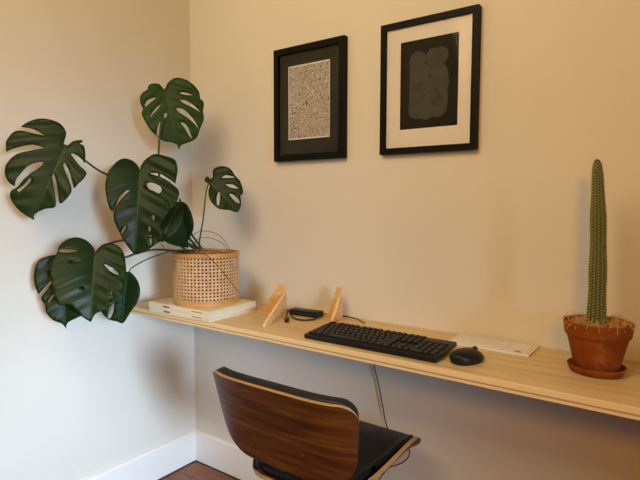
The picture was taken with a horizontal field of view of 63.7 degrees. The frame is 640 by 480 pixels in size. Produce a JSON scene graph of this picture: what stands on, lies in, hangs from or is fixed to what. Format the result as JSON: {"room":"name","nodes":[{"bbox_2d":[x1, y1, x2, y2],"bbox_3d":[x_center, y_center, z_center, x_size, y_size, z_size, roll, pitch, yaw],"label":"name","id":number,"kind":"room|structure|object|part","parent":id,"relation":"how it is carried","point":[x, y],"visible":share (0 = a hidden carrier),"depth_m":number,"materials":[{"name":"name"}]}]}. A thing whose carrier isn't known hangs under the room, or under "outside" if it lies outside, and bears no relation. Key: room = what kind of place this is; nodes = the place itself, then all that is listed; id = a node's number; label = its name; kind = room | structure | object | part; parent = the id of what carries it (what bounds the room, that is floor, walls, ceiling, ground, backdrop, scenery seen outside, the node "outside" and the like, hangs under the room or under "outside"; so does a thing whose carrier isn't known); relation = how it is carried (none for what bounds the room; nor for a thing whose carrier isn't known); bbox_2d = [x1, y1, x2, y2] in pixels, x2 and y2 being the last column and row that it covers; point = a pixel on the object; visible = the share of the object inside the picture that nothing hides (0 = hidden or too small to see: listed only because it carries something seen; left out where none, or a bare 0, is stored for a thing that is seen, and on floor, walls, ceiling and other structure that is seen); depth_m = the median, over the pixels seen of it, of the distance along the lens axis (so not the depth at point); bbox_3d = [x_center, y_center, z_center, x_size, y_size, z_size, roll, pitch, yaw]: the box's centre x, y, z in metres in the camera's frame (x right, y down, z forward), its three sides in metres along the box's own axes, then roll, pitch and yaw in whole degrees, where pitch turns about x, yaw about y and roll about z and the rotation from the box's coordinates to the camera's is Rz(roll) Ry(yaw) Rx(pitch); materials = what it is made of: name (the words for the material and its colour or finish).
{"room":"home office","nodes":[
{"label":"home office","id":0,"kind":"room"},
{"bbox_2d":[0,0,195,479],"bbox_3d":[-1.499,-0.284,0.984,0.100,2.700,3.300,3,5,36],"label":"wall","id":1,"kind":"structure","parent":0,"point":[80,400],"depth_m":1.84,"materials":[{"name":"paint"}]},
{"bbox_2d":[84,429,196,479],"bbox_3d":[-1.486,1.000,1.002,0.014,0.136,3.200,3,5,36],"label":"baseboard","id":2,"kind":"structure","parent":1,"relation":"attached to","point":[156,463],"depth_m":2.12,"materials":[{"name":"white paint"}]},
{"bbox_2d":[158,461,195,479],"bbox_3d":[-1.484,1.067,0.993,0.006,0.004,3.180,3,5,36],"label":"trim","id":3,"kind":"structure","parent":1,"relation":"attached to","point":[193,461],"depth_m":2.19,"materials":[{"name":"black"}]},
{"bbox_2d":[161,462,235,479],"bbox_3d":[-0.125,1.168,0.089,3.500,0.060,3.300,3,5,36],"label":"floor","id":4,"kind":"structure","parent":0,"point":[194,471],"depth_m":2.17,"materials":[{"name":"brown wood"}]},
{"bbox_2d":[213,366,420,479],"bbox_3d":[0.031,0.680,1.465,0.567,0.716,0.574,3,5,36],"label":"desk chair","id":5,"kind":"object","parent":4,"relation":"on","point":[289,433],"visible":1,"depth_m":1.23,"materials":[{"name":"brown wood"}]},
{"bbox_2d":[172,249,239,306],"bbox_3d":[-0.412,0.132,1.867,0.238,0.180,0.238,3,5,36],"label":"basket","id":6,"kind":"object","parent":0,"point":[198,281],"depth_m":1.77,"materials":[{"name":"wicker"}]},
{"bbox_2d":[189,0,639,479],"bbox_3d":[0.857,-0.297,1.255,3.400,2.700,0.100,3,5,36],"label":"wall","id":7,"kind":"structure","parent":0,"point":[491,240],"depth_m":1.57,"materials":[{"name":"paint"}]},
{"bbox_2d":[195,430,262,479],"bbox_3d":[0.825,0.985,1.296,3.386,0.136,0.014,3,5,36],"label":"baseboard","id":8,"kind":"structure","parent":7,"relation":"attached to","point":[225,456],"depth_m":2.18,"materials":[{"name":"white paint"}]},
{"bbox_2d":[273,35,347,161],"bbox_3d":[-0.039,-0.485,1.815,0.309,0.402,0.021,3,5,36],"label":"picture frame","id":9,"kind":"object","parent":7,"relation":"attached to","point":[310,79],"visible":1,"depth_m":1.80,"materials":[{"name":"black wood"}]},
{"bbox_2d":[130,296,639,420],"bbox_3d":[0.645,0.322,1.178,3.199,0.025,0.340,3,5,36],"label":"desk","id":10,"kind":"object","parent":7,"relation":"attached to","point":[546,375],"visible":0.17,"depth_m":1.26,"materials":[{"name":"brown wood"}]},
{"bbox_2d":[149,306,256,321],"bbox_3d":[-0.424,0.248,1.872,0.312,0.017,0.233,3,5,35],"label":"book","id":11,"kind":"object","parent":10,"relation":"on","point":[153,309],"visible":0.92,"depth_m":1.77,"materials":[{"name":"grey paper"}]},
{"bbox_2d":[149,297,256,316],"bbox_3d":[-0.425,0.231,1.872,0.312,0.017,0.233,3,5,34],"label":"book","id":12,"kind":"object","parent":11,"relation":"on","point":[167,303],"visible":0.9,"depth_m":1.78,"materials":[{"name":"grey paper"}]},
{"bbox_2d":[5,78,242,327],"bbox_3d":[-0.613,-0.150,1.733,0.717,0.862,0.356,-1,4,-15],"label":"monstera","id":13,"kind":"object","parent":12,"relation":"on","point":[202,277],"visible":1,"depth_m":1.68,"materials":[{"name":"plant"}]},
{"bbox_2d":[262,284,286,326],"bbox_3d":[-0.152,0.213,1.754,0.089,0.106,0.254,0,4,-8],"label":"laptop stand","id":14,"kind":"object","parent":10,"relation":"on","point":[276,305],"visible":0.95,"depth_m":1.81,"materials":[{"name":"brown wood"}]},
{"bbox_3d":[-0.164,0.207,1.841,0.108,0.106,0.010,3,5,33],"label":"upright plate","id":15,"kind":"part","parent":14,"relation":"part of","materials":[{"name":"brown wood"}]},
{"bbox_2d":[284,307,364,323],"bbox_3d":[0.017,0.255,1.758,0.269,0.022,0.163,0,4,3],"label":"power adapter","id":16,"kind":"object","parent":10,"relation":"on","point":[316,314],"visible":0.94,"depth_m":1.77,"materials":[{"name":"black plastic"}]},
{"bbox_2d":[327,287,342,321],"bbox_3d":[0.036,0.214,1.726,0.056,0.108,0.084,2,4,24],"label":"laptop stand","id":17,"kind":"object","parent":10,"relation":"on","point":[336,309],"visible":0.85,"depth_m":1.74,"materials":[{"name":"brown wood"}]},
{"bbox_3d":[0.056,0.233,1.718,0.010,0.073,0.084,2,4,24],"label":"crossing plate","id":18,"kind":"part","parent":17,"relation":"part of","materials":[{"name":"brown wood"}]},
{"bbox_2d":[304,321,456,362],"bbox_3d":[0.160,0.276,1.433,0.405,0.028,0.142,3,5,35],"label":"keyboard","id":19,"kind":"object","parent":10,"relation":"on","point":[412,346],"visible":1,"depth_m":1.40,"materials":[{"name":"black plastic"}]},
{"bbox_2d":[373,364,409,479],"bbox_3d":[0.224,0.654,1.704,0.161,0.712,0.021,2,5,28],"label":"hanging cable","id":20,"kind":"object","parent":10,"relation":"hanging from","point":[373,364],"visible":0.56,"depth_m":1.71,"materials":[{"name":"black plastic"}]},
{"bbox_2d":[449,346,483,365],"bbox_3d":[0.365,0.284,1.279,0.102,0.034,0.063,-3,5,-36],"label":"computer mouse","id":21,"kind":"object","parent":10,"relation":"on","point":[465,356],"visible":1,"depth_m":1.25,"materials":[{"name":"black plastic"}]},
{"bbox_2d":[448,333,539,356],"bbox_3d":[0.477,0.288,1.427,0.222,0.007,0.116,3,5,36],"label":"paper pad","id":22,"kind":"object","parent":10,"relation":"on","point":[486,343],"visible":0.92,"depth_m":1.41,"materials":[{"name":"white paper"}]},
{"bbox_2d":[567,358,626,378],"bbox_3d":[0.645,0.299,1.202,0.125,0.018,0.125,3,5,36],"label":"saucer","id":23,"kind":"object","parent":10,"relation":"on","point":[594,374],"visible":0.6,"depth_m":1.16,"materials":[{"name":"ceramic"}]},
{"bbox_2d":[558,159,639,372],"bbox_3d":[0.642,0.059,1.185,0.166,0.489,0.166,1,4,6],"label":"potted cactus","id":24,"kind":"object","parent":23,"relation":"on","point":[598,342],"visible":1,"depth_m":1.17,"materials":[{"name":"plant"}]},
{"bbox_2d":[379,4,481,154],"bbox_3d":[0.324,-0.467,1.553,0.312,0.402,0.021,3,5,36],"label":"picture frame","id":25,"kind":"object","parent":7,"relation":"attached to","point":[430,64],"visible":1,"depth_m":1.54,"materials":[{"name":"black wood"}]},
{"bbox_2d":[563,314,634,372],"bbox_3d":[0.645,0.245,1.199,0.147,0.115,0.147,3,5,36],"label":"terracotta pot","id":26,"kind":"object","parent":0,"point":[600,343],"depth_m":1.15,"materials":[{"name":"orange ceramic"}]}
]}

